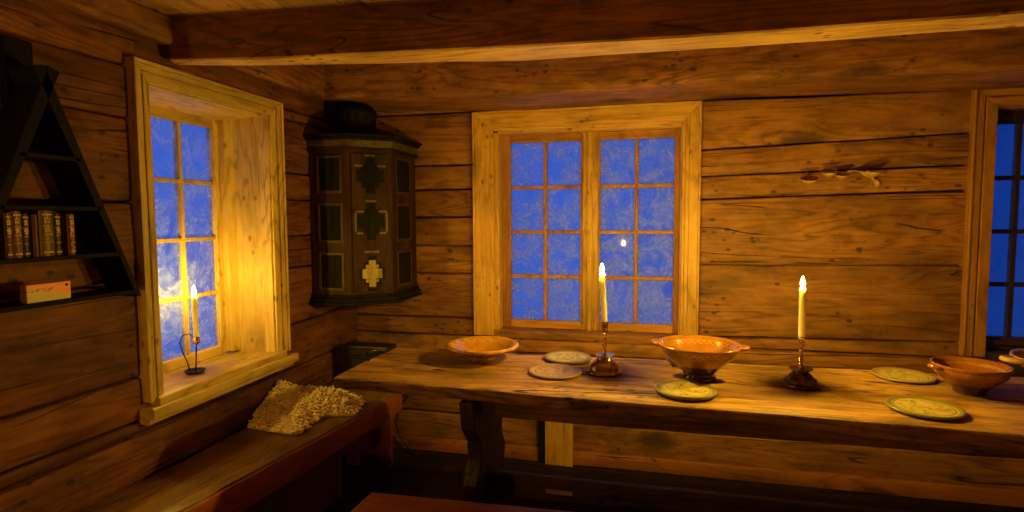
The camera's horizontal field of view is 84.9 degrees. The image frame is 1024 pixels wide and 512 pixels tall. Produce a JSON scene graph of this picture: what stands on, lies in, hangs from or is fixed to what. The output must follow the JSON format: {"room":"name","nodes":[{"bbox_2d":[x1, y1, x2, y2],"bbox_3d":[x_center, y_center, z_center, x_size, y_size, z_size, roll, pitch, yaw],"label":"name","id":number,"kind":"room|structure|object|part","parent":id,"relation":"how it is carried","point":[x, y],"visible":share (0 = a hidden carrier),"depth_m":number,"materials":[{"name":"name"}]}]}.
{"room":"log cabin dining room","nodes":[
{"label":"log cabin dining room","id":0,"kind":"room"},
{"bbox_2d":[0,0,357,511],"bbox_3d":[-1.614,0.206,0.613,0.237,2.164,5.460,1,4,13],"label":"wall","id":1,"kind":"structure","parent":0,"point":[73,438],"depth_m":1.68,"materials":[{"name":"brown wood"}]},
{"bbox_2d":[0,35,140,312],"bbox_3d":[-1.241,-0.212,1.461,0.112,0.700,0.486,1,4,13],"label":"bookshelf","id":2,"kind":"object","parent":1,"relation":"attached to","point":[32,112],"visible":0.95,"depth_m":1.46,"materials":[{"name":"black paint"}]},
{"bbox_2d":[0,213,12,258],"bbox_3d":[-1.251,-0.049,1.363,0.074,0.111,0.015,1,4,13],"label":"book","id":3,"kind":"object","parent":2,"relation":"on","point":[5,225],"visible":1,"depth_m":1.35,"materials":[{"name":"leather"}]},
{"bbox_2d":[3,211,22,257],"bbox_3d":[-1.250,-0.053,1.385,0.074,0.115,0.025,1,4,13],"label":"book","id":4,"kind":"object","parent":2,"relation":"on","point":[16,232],"visible":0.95,"depth_m":1.37,"materials":[{"name":"leather"}]},
{"bbox_3d":[-1.285,-0.428,1.456,0.024,0.268,0.070,1,4,13],"label":"hanging plate","id":5,"kind":"part","parent":2,"relation":"part of","materials":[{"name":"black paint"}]},
{"bbox_2d":[21,214,30,257],"bbox_3d":[-1.248,-0.051,1.408,0.074,0.109,0.018,1,4,13],"label":"book","id":6,"kind":"object","parent":2,"relation":"on","point":[24,217],"visible":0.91,"depth_m":1.40,"materials":[{"name":"leather"}]},
{"bbox_2d":[28,215,38,256],"bbox_3d":[-1.237,-0.051,1.424,0.073,0.107,0.013,1,4,13],"label":"book","id":7,"kind":"object","parent":2,"relation":"on","point":[32,219],"visible":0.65,"depth_m":1.41,"materials":[{"name":"leather"}]},
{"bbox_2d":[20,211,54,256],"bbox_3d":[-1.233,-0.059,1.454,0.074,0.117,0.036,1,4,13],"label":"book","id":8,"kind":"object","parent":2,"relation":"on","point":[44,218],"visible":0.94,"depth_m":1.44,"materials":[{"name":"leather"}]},
{"bbox_2d":[19,280,70,303],"bbox_3d":[-1.208,0.093,1.453,0.023,0.047,0.112,1,4,13],"label":"book","id":9,"kind":"object","parent":2,"relation":"on","point":[56,290],"visible":1,"depth_m":1.44,"materials":[{"name":"paper"}]},
{"bbox_2d":[52,214,61,254],"bbox_3d":[-1.230,-0.057,1.484,0.074,0.110,0.020,1,4,13],"label":"book","id":10,"kind":"object","parent":2,"relation":"on","point":[56,217],"visible":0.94,"depth_m":1.47,"materials":[{"name":"leather"}]},
{"bbox_2d":[60,214,75,254],"bbox_3d":[-1.216,-0.059,1.512,0.074,0.109,0.021,1,4,13],"label":"book","id":11,"kind":"object","parent":2,"relation":"on","point":[66,220],"visible":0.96,"depth_m":1.50,"materials":[{"name":"leather"}]},
{"bbox_2d":[120,56,298,425],"bbox_3d":[-1.215,-0.072,2.190,0.295,1.202,0.778,1,4,13],"label":"window","id":12,"kind":"structure","parent":1,"relation":"in","point":[245,180],"depth_m":2.33,"materials":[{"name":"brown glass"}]},
{"bbox_3d":[-1.207,-0.074,1.834,0.066,1.110,0.068,1,4,13],"label":"casing","id":13,"kind":"part","parent":12,"relation":"part of","materials":[{"name":"beige wood"}]},
{"bbox_3d":[-1.324,-0.065,2.242,0.004,0.941,0.351,1,4,13],"label":"pane","id":14,"kind":"part","parent":12,"relation":"part of","materials":[{"name":"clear glass"}]},
{"bbox_2d":[179,333,205,374],"bbox_3d":[-1.216,0.370,2.138,0.078,0.155,0.074,1,4,13],"label":"candle holder","id":15,"kind":"object","parent":12,"relation":"on","point":[196,340],"visible":1,"depth_m":2.13,"materials":[{"name":"metal"}]},
{"bbox_3d":[-1.235,0.369,2.133,0.054,0.150,0.010,-2,4,-19],"label":"hooked handle","id":16,"kind":"part","parent":15,"relation":"part of","materials":[{"name":"metal"}]},
{"bbox_2d":[191,286,198,336],"bbox_3d":[-1.202,0.219,2.126,0.021,0.216,0.021,4,5,44],"label":"candle","id":17,"kind":"object","parent":15,"relation":"in","point":[193,297],"visible":1,"depth_m":2.12,"materials":[{"name":"wax"}]},
{"bbox_3d":[-1.214,0.441,2.143,0.074,0.012,0.074,1,4,13],"label":"dish","id":18,"kind":"part","parent":15,"relation":"part of","materials":[{"name":"metal"}]},
{"bbox_3d":[-1.206,0.387,2.138,0.015,0.116,0.005,1,4,13],"label":"stem","id":19,"kind":"part","parent":15,"relation":"part of","materials":[{"name":"metal"}]},
{"bbox_2d":[193,336,199,343],"bbox_3d":[-1.201,0.320,2.132,0.025,0.026,0.025,1,4,13],"label":"candle cup","id":20,"kind":"object","parent":15,"relation":"on","point":[196,340],"depth_m":2.12,"materials":[{"name":"orange metal"}]},
{"bbox_3d":[-1.131,-0.614,2.129,0.066,0.078,0.745,1,4,13],"label":"casing","id":21,"kind":"part","parent":12,"relation":"part of","materials":[{"name":"beige wood"}]},
{"bbox_3d":[-1.203,0.485,2.226,0.276,0.085,0.778,1,4,13],"label":"sill","id":22,"kind":"part","parent":12,"relation":"part of","materials":[{"name":"brown wood"}]},
{"bbox_3d":[-1.053,-0.120,2.483,0.066,1.111,0.092,1,4,13],"label":"casing","id":23,"kind":"part","parent":12,"relation":"part of","materials":[{"name":"beige wood"}]},
{"bbox_2d":[303,104,422,305],"bbox_3d":[-0.742,-0.272,2.878,0.419,1.000,0.473,1,4,13],"label":"upper cabinet","id":24,"kind":"object","parent":1,"relation":"attached to","point":[362,180],"visible":1,"depth_m":2.73,"materials":[{"name":"brown paint"}]},
{"bbox_3d":[-0.883,-0.395,2.704,0.139,0.184,0.008,1,4,13],"label":"panel frame","id":25,"kind":"part","parent":24,"relation":"part of","materials":[{"name":"paint"}]},
{"bbox_3d":[-0.883,-0.395,2.705,0.111,0.156,0.006,1,4,13],"label":"dark panel","id":26,"kind":"part","parent":24,"relation":"part of","materials":[{"name":"black wood"}]},
{"bbox_3d":[-0.882,-0.160,2.720,0.139,0.195,0.008,1,4,13],"label":"panel frame","id":27,"kind":"part","parent":24,"relation":"part of","materials":[{"name":"paint"}]},
{"bbox_3d":[-0.882,-0.160,2.721,0.111,0.167,0.006,1,4,13],"label":"dark panel","id":28,"kind":"part","parent":24,"relation":"part of","materials":[{"name":"black wood"}]},
{"bbox_3d":[-0.881,0.076,2.736,0.139,0.188,0.008,1,4,13],"label":"panel frame","id":29,"kind":"part","parent":24,"relation":"part of","materials":[{"name":"paint"}]},
{"bbox_3d":[-0.880,0.076,2.738,0.111,0.160,0.006,1,4,13],"label":"dark panel","id":30,"kind":"part","parent":24,"relation":"part of","materials":[{"name":"black wood"}]},
{"bbox_3d":[-0.803,-0.684,2.883,0.224,0.176,0.224,1,4,13],"label":"crown","id":31,"kind":"part","parent":24,"relation":"part of","materials":[{"name":"black wood"}]},
{"bbox_3d":[-0.752,-0.525,2.874,0.396,0.018,0.450,1,4,13],"label":"cornice","id":32,"kind":"part","parent":24,"relation":"part of","materials":[{"name":"brown paint"}]},
{"bbox_3d":[-0.755,-0.553,2.877,0.388,0.038,0.442,1,4,13],"label":"cornice","id":33,"kind":"part","parent":24,"relation":"part of","materials":[{"name":"brown paint"}]},
{"bbox_3d":[-0.744,0.202,2.918,0.406,0.049,0.460,1,4,13],"label":"moulding","id":34,"kind":"part","parent":24,"relation":"part of","materials":[{"name":"black wood"}]},
{"bbox_3d":[-0.686,-0.160,2.737,0.181,0.672,0.017,-2,4,-24],"label":"door","id":35,"kind":"part","parent":24,"relation":"part of","materials":[{"name":"brown paint"}]},
{"bbox_3d":[-0.564,-0.410,2.898,0.008,0.184,0.181,1,4,13],"label":"panel frame","id":36,"kind":"part","parent":24,"relation":"part of","materials":[{"name":"paint"}]},
{"bbox_3d":[-0.566,-0.410,2.899,0.006,0.156,0.153,1,4,13],"label":"dark panel","id":37,"kind":"part","parent":24,"relation":"part of","materials":[{"name":"black wood"}]},
{"bbox_3d":[-0.563,-0.175,2.914,0.008,0.195,0.181,1,4,13],"label":"panel frame","id":38,"kind":"part","parent":24,"relation":"part of","materials":[{"name":"paint"}]},
{"bbox_3d":[-0.565,-0.175,2.915,0.006,0.167,0.153,1,4,13],"label":"dark panel","id":39,"kind":"part","parent":24,"relation":"part of","materials":[{"name":"black wood"}]},
{"bbox_3d":[-0.562,0.061,2.930,0.008,0.188,0.181,1,4,13],"label":"panel frame","id":40,"kind":"part","parent":24,"relation":"part of","materials":[{"name":"paint"}]},
{"bbox_3d":[-0.564,0.061,2.931,0.006,0.160,0.153,1,4,13],"label":"dark panel","id":41,"kind":"part","parent":24,"relation":"part of","materials":[{"name":"black wood"}]},
{"bbox_2d":[169,0,1023,64],"bbox_3d":[1.252,-0.765,1.532,4.849,0.266,0.277,0,4,11],"label":"beam","id":42,"kind":"structure","parent":1,"relation":"attached to","point":[449,30],"depth_m":1.72,"materials":[{"name":"brown wood"}]},
{"bbox_2d":[129,0,446,16],"bbox_3d":[0.893,-0.773,0.038,5.204,0.181,5.490,1,4,13],"label":"ceiling","id":43,"kind":"structure","parent":0,"point":[171,8],"depth_m":1.77,"materials":[{"name":"brown wood"}]},
{"bbox_2d":[323,447,1023,511],"bbox_3d":[0.903,1.330,0.186,5.100,0.091,5.397,1,4,13],"label":"floor","id":44,"kind":"structure","parent":0,"point":[435,474],"depth_m":2.74,"materials":[{"name":"brown wood"}]},
{"bbox_2d":[88,383,401,511],"bbox_3d":[-1.040,0.933,1.805,0.349,0.504,2.500,1,4,13],"label":"bench","id":45,"kind":"object","parent":44,"relation":"on","point":[251,470],"visible":0.84,"depth_m":2.15,"materials":[{"name":"brown wood"}]},
{"bbox_3d":[-1.079,0.998,1.613,0.033,0.401,2.101,1,4,15],"label":"panel","id":46,"kind":"part","parent":45,"relation":"part of","materials":[{"name":"brown wood"}]},
{"bbox_3d":[-0.945,0.797,1.773,0.029,0.215,2.505,1,4,16],"label":"rail","id":47,"kind":"part","parent":45,"relation":"part of","materials":[{"name":"red paint"}]},
{"bbox_2d":[247,380,366,434],"bbox_3d":[-0.876,0.640,2.517,0.330,0.184,0.568,1,4,13],"label":"sheepskin","id":48,"kind":"object","parent":45,"relation":"on","point":[286,409],"visible":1,"depth_m":2.46,"materials":[{"name":"beige fur"}]},
{"bbox_2d":[340,341,395,373],"bbox_3d":[-0.756,0.568,2.910,0.273,0.214,0.155,1,4,13],"label":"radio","id":49,"kind":"object","parent":45,"relation":"on","point":[352,353],"visible":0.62,"depth_m":2.89,"materials":[{"name":"black plastic"}]},
{"bbox_3d":[-0.693,0.485,2.838,0.110,0.040,0.055,1,4,13],"label":"handle","id":50,"kind":"part","parent":49,"relation":"part of","materials":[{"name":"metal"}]},
{"bbox_3d":[-0.748,0.921,2.935,0.263,0.370,0.030,1,4,13],"label":"leg","id":51,"kind":"part","parent":45,"relation":"part of","materials":[{"name":"red paint"}]},
{"bbox_2d":[395,395,418,457],"bbox_3d":[-0.568,0.912,3.099,0.185,0.362,0.054,3,5,36],"label":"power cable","id":52,"kind":"object","parent":44,"relation":"on","point":[399,435],"visible":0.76,"depth_m":3.13,"materials":[{"name":"black plastic"}]},
{"bbox_2d":[351,492,570,511],"bbox_3d":[0.426,0.991,1.446,1.930,0.421,0.402,0,4,11],"label":"bench","id":53,"kind":"object","parent":44,"relation":"on","point":[374,502],"visible":1,"depth_m":1.71,"materials":[{"name":"red paint"}]},
{"bbox_2d":[333,347,1023,511],"bbox_3d":[0.734,0.794,1.880,2.672,0.752,0.683,1,4,13],"label":"dining table","id":54,"kind":"object","parent":44,"relation":"on","point":[849,407],"visible":0.77,"depth_m":1.82,"materials":[{"name":"brown wood"}]},
{"bbox_3d":[-0.095,0.766,2.069,0.050,0.610,0.468,1,4,13],"label":"trestle leg","id":55,"kind":"part","parent":54,"relation":"part of","materials":[{"name":"brown wood"}]},
{"bbox_2d":[446,336,518,361],"bbox_3d":[-0.114,0.370,2.178,0.283,0.063,0.286,1,4,13],"label":"bowl","id":56,"kind":"object","parent":54,"relation":"on","point":[477,348],"visible":1,"depth_m":2.23,"materials":[{"name":"orange ceramic"}]},
{"bbox_2d":[529,364,581,378],"bbox_3d":[0.153,0.408,1.981,0.188,0.010,0.189,1,4,13],"label":"plate","id":57,"kind":"object","parent":54,"relation":"on","point":[546,371],"visible":1,"depth_m":1.97,"materials":[{"name":"beige ceramic"}]},
{"bbox_2d":[544,351,590,364],"bbox_3d":[0.215,0.394,2.169,0.184,0.013,0.185,1,4,13],"label":"plate","id":58,"kind":"object","parent":54,"relation":"on","point":[558,357],"visible":0.99,"depth_m":2.16,"materials":[{"name":"beige ceramic"}]},
{"bbox_2d":[587,321,622,376],"bbox_3d":[0.328,0.321,1.979,0.126,0.182,0.126,1,4,13],"label":"candlestick","id":59,"kind":"object","parent":54,"relation":"on","point":[604,365],"visible":1,"depth_m":1.96,"materials":[{"name":"gold metal"}]},
{"bbox_2d":[599,265,607,321],"bbox_3d":[0.321,0.135,1.968,0.031,0.219,0.021,1,4,13],"label":"candle","id":60,"kind":"object","parent":59,"relation":"on","point":[602,286],"visible":0.98,"depth_m":1.96,"materials":[{"name":"wax"}]},
{"bbox_3d":[0.328,0.311,1.978,0.020,0.081,0.020,1,4,13],"label":"twisted stem","id":61,"kind":"part","parent":59,"relation":"part of","materials":[{"name":"orange metal"}]},
{"bbox_2d":[601,321,608,333],"bbox_3d":[0.327,0.252,1.974,0.027,0.042,0.027,1,4,13],"label":"candle cup","id":62,"kind":"object","parent":59,"relation":"on","point":[604,328],"depth_m":1.96,"materials":[{"name":"gold metal"}]},
{"bbox_2d":[667,358,676,365],"bbox_3d":[0.621,0.395,2.080,0.090,0.019,0.090,1,4,13],"label":"dish","id":63,"kind":"object","parent":54,"relation":"on","point":[669,360],"visible":0.17,"depth_m":2.07,"materials":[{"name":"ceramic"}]},
{"bbox_2d":[655,380,716,400],"bbox_3d":[0.543,0.420,1.752,0.188,0.014,0.188,1,4,13],"label":"plate","id":64,"kind":"object","parent":54,"relation":"on","point":[687,390],"visible":1,"depth_m":1.74,"materials":[{"name":"yellow ceramic"}]},
{"bbox_2d":[651,335,749,382],"bbox_3d":[0.635,0.355,1.901,0.271,0.122,0.272,-3,5,-34],"label":"bowl","id":65,"kind":"object","parent":54,"relation":"on","point":[699,357],"visible":0.99,"depth_m":1.86,"materials":[{"name":"brown ceramic"}]},
{"bbox_3d":[0.503,0.300,1.943,0.042,0.017,0.054,1,4,13],"label":"lug handle","id":66,"kind":"part","parent":65,"relation":"part of","materials":[{"name":"brown ceramic"}]},
{"bbox_3d":[0.766,0.305,1.853,0.042,0.017,0.054,1,4,13],"label":"lug handle","id":67,"kind":"part","parent":65,"relation":"part of","materials":[{"name":"brown ceramic"}]},
{"bbox_2d":[780,337,820,390],"bbox_3d":[0.935,0.340,1.811,0.120,0.161,0.120,1,4,13],"label":"candlestick","id":68,"kind":"object","parent":54,"relation":"on","point":[799,378],"visible":1,"depth_m":1.79,"materials":[{"name":"brown metal"}]},
{"bbox_3d":[0.935,0.329,1.810,0.020,0.072,0.020,1,4,13],"label":"twisted stem","id":69,"kind":"part","parent":68,"relation":"part of","materials":[{"name":"orange metal"}]},
{"bbox_2d":[798,278,805,339],"bbox_3d":[0.933,0.166,1.799,0.022,0.203,0.022,3,5,44],"label":"candle","id":70,"kind":"object","parent":68,"relation":"on","point":[802,291],"visible":1,"depth_m":1.79,"materials":[{"name":"wax"}]},
{"bbox_2d":[798,337,805,347],"bbox_3d":[0.935,0.277,1.806,0.023,0.035,0.023,1,4,13],"label":"candle cup","id":71,"kind":"object","parent":68,"relation":"on","point":[801,342],"depth_m":1.80,"materials":[{"name":"orange metal"}]},
{"bbox_2d":[870,367,936,383],"bbox_3d":[1.332,0.407,1.909,0.188,0.010,0.188,1,4,13],"label":"plate","id":72,"kind":"object","parent":54,"relation":"on","point":[903,375],"visible":1,"depth_m":1.90,"materials":[{"name":"beige ceramic"}]},
{"bbox_2d":[885,396,966,419],"bbox_3d":[1.165,0.429,1.583,0.188,0.012,0.188,1,4,13],"label":"plate","id":73,"kind":"object","parent":54,"relation":"on","point":[921,407],"visible":1,"depth_m":1.57,"materials":[{"name":"yellow ceramic"}]},
{"bbox_2d":[927,356,1013,395],"bbox_3d":[1.418,0.379,1.735,0.202,0.090,0.202,3,5,44],"label":"bowl","id":74,"kind":"object","parent":54,"relation":"on","point":[969,376],"visible":1,"depth_m":1.71,"materials":[{"name":"ceramic"}]},
{"bbox_3d":[1.312,0.344,1.741,0.034,0.017,0.049,0,4,5],"label":"lug handle","id":75,"kind":"part","parent":74,"relation":"part of","materials":[{"name":"ceramic"}]},
{"bbox_2d":[999,348,1023,367],"bbox_3d":[1.745,0.369,1.767,0.278,0.101,0.286,-4,5,-39],"label":"bowl","id":76,"kind":"object","parent":54,"relation":"on","point":[1016,356],"visible":1,"depth_m":1.79,"materials":[{"name":"ceramic"}]},
{"bbox_3d":[1.594,0.329,1.784,0.072,0.021,0.070,1,4,13],"label":"lug handle","id":77,"kind":"part","parent":76,"relation":"part of","materials":[{"name":"ceramic"}]},
{"bbox_2d":[355,90,1023,489],"bbox_3d":[1.519,0.046,2.733,5.340,2.163,0.234,1,4,13],"label":"wall","id":78,"kind":"structure","parent":0,"point":[879,267],"depth_m":2.65,"materials":[{"name":"brown wood"}]},
{"bbox_2d":[538,421,544,462],"bbox_3d":[0.158,0.868,2.972,0.034,0.460,0.035,1,4,13],"label":"trim","id":79,"kind":"structure","parent":78,"relation":"attached to","point":[541,424],"depth_m":2.96,"materials":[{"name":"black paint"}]},
{"bbox_2d":[545,421,572,466],"bbox_3d":[0.247,0.870,2.938,0.148,0.460,0.024,1,4,13],"label":"trim","id":80,"kind":"structure","parent":78,"relation":"attached to","point":[558,436],"depth_m":2.93,"materials":[{"name":"brown wood"}]},
{"bbox_2d":[472,100,701,344],"bbox_3d":[0.374,-0.158,2.944,1.154,1.201,0.190,1,4,13],"label":"window","id":81,"kind":"structure","parent":78,"relation":"in","point":[494,133],"depth_m":2.93,"materials":[{"name":"brown wood"}]},
{"bbox_3d":[-0.150,-0.166,3.001,0.108,1.186,0.060,1,4,13],"label":"casing","id":82,"kind":"part","parent":81,"relation":"part of","materials":[{"name":"brown wood"}]},
{"bbox_3d":[0.181,-0.129,3.023,0.386,0.966,0.004,1,4,13],"label":"pane","id":83,"kind":"part","parent":81,"relation":"part of","materials":[{"name":"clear glass"}]},
{"bbox_3d":[0.392,0.418,2.984,0.980,0.046,0.164,1,4,13],"label":"sill","id":84,"kind":"part","parent":81,"relation":"part of","materials":[{"name":"brown wood"}]},
{"bbox_3d":[0.356,-0.703,2.844,1.151,0.100,0.060,1,4,13],"label":"casing","id":85,"kind":"part","parent":81,"relation":"part of","materials":[{"name":"brown wood"}]},
{"bbox_3d":[0.646,-0.124,2.913,0.381,0.966,0.004,1,4,13],"label":"pane","id":86,"kind":"part","parent":81,"relation":"part of","materials":[{"name":"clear glass"}]},
{"bbox_3d":[0.879,-0.170,2.757,0.085,1.153,0.060,1,4,13],"label":"casing","id":87,"kind":"part","parent":81,"relation":"part of","materials":[{"name":"brown wood"}]},
{"bbox_2d":[323,27,1023,110],"bbox_3d":[1.412,-0.829,2.394,4.870,0.239,0.370,1,4,13],"label":"trim","id":88,"kind":"structure","parent":78,"relation":"attached to","point":[981,59],"depth_m":2.41,"materials":[{"name":"brown wood"}]},
{"bbox_2d":[470,336,935,372],"bbox_3d":[0.890,0.486,2.789,2.300,0.075,0.044,1,4,13],"label":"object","id":89,"kind":"structure","parent":78,"relation":"attached to","point":[752,356],"depth_m":2.69,"materials":[{"name":"brown wood"}]},
{"bbox_2d":[393,433,1023,507],"bbox_3d":[1.500,1.075,2.681,4.870,0.074,0.027,1,4,13],"label":"baseboard","id":90,"kind":"structure","parent":78,"relation":"attached to","point":[844,482],"depth_m":2.73,"materials":[{"name":"paint"}]},
{"bbox_2d":[800,171,818,183],"bbox_3d":[1.346,-0.358,2.555,0.076,0.066,0.173,1,4,13],"label":"wooden spoon","id":91,"kind":"object","parent":78,"relation":"attached to","point":[807,179],"visible":1,"depth_m":2.54,"materials":[{"name":"brown wood"}]},
{"bbox_2d":[800,176,818,183],"bbox_3d":[1.338,-0.344,2.520,0.076,0.042,0.099,1,4,13],"label":"bowl","id":92,"kind":"object","parent":91,"relation":"on","point":[806,179],"depth_m":2.54,"materials":[{"name":"brown wood"}]},
{"bbox_2d":[820,171,836,176],"bbox_3d":[1.433,-0.374,2.549,0.059,0.036,0.142,1,4,13],"label":"wooden spoon","id":93,"kind":"object","parent":78,"relation":"attached to","point":[826,174],"visible":1,"depth_m":2.50,"materials":[{"name":"brown wood"}]},
{"bbox_2d":[835,170,849,178],"bbox_3d":[1.485,-0.370,2.538,0.059,0.048,0.140,1,4,13],"label":"wooden spoon","id":94,"kind":"object","parent":78,"relation":"attached to","point":[839,175],"visible":0.97,"depth_m":2.52,"materials":[{"name":"brown wood"}]},
{"bbox_2d":[835,173,849,178],"bbox_3d":[1.478,-0.359,2.509,0.059,0.031,0.079,1,4,13],"label":"bowl","id":95,"kind":"object","parent":94,"relation":"on","point":[839,175],"depth_m":2.51,"materials":[{"name":"brown wood"}]},
{"bbox_2d":[847,170,881,176],"bbox_3d":[1.579,-0.371,2.511,0.072,0.044,0.170,-1,4,-9],"label":"wooden spoon","id":96,"kind":"object","parent":78,"relation":"attached to","point":[864,173],"visible":1,"depth_m":2.46,"materials":[{"name":"brown wood"}]},
{"bbox_3d":[1.562,-0.384,2.549,0.012,0.024,0.089,-1,4,-17],"label":"handle","id":97,"kind":"part","parent":96,"relation":"part of","materials":[{"name":"brown wood"}]},
{"bbox_2d":[859,171,881,176],"bbox_3d":[1.584,-0.363,2.476,0.079,0.032,0.092,1,4,13],"label":"bowl","id":98,"kind":"object","parent":96,"relation":"on","point":[865,173],"depth_m":2.46,"materials":[{"name":"brown wood"}]},
{"bbox_2d":[866,169,879,187],"bbox_3d":[1.639,-0.352,2.546,0.055,0.086,0.027,3,5,42],"label":"wooden spoon","id":99,"kind":"object","parent":78,"relation":"attached to","point":[874,183],"visible":0.94,"depth_m":2.54,"materials":[{"name":"brown wood"}]},
{"bbox_2d":[870,179,879,187],"bbox_3d":[1.647,-0.329,2.544,0.040,0.039,0.017,1,4,13],"label":"bowl","id":100,"kind":"object","parent":99,"relation":"on","point":[874,183],"depth_m":2.54,"materials":[{"name":"brown wood"}]},
{"bbox_2d":[957,88,1023,359],"bbox_3d":[2.410,-0.127,2.462,0.785,1.212,0.194,1,4,13],"label":"window","id":101,"kind":"structure","parent":78,"relation":"in","point":[990,108],"depth_m":2.47,"materials":[{"name":"brown wood"}]},
{"bbox_3d":[2.058,-0.142,2.477,0.092,1.179,0.064,1,4,13],"label":"casing","id":102,"kind":"part","parent":101,"relation":"part of","materials":[{"name":"brown wood"}]},
{"bbox_3d":[2.417,0.430,2.503,0.638,0.096,0.165,1,4,13],"label":"sill","id":103,"kind":"part","parent":101,"relation":"part of","materials":[{"name":"brown wood"}]},
{"bbox_3d":[2.392,-0.685,2.360,0.782,0.085,0.064,1,4,13],"label":"casing","id":104,"kind":"part","parent":101,"relation":"part of","materials":[{"name":"brown wood"}]},
{"bbox_2d":[985,359,1023,374],"bbox_3d":[2.430,0.493,2.415,0.770,0.062,0.041,1,4,13],"label":"trim","id":105,"kind":"structure","parent":78,"relation":"attached to","point":[1018,369],"depth_m":2.45,"materials":[{"name":"brown wood"}]},
{"bbox_3d":[0.274,0.412,-2.518,5.340,2.162,0.235,1,4,13],"label":"wall","id":106,"kind":"structure","parent":0,"visible":0},
{"bbox_2d":[37,0,324,99],"bbox_3d":[-1.504,-0.704,0.431,0.066,0.195,4.800,1,4,13],"label":"trim","id":107,"kind":"structure","parent":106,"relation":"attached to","point":[127,16],"depth_m":1.82,"materials":[{"name":"brown wood"}]}
]}

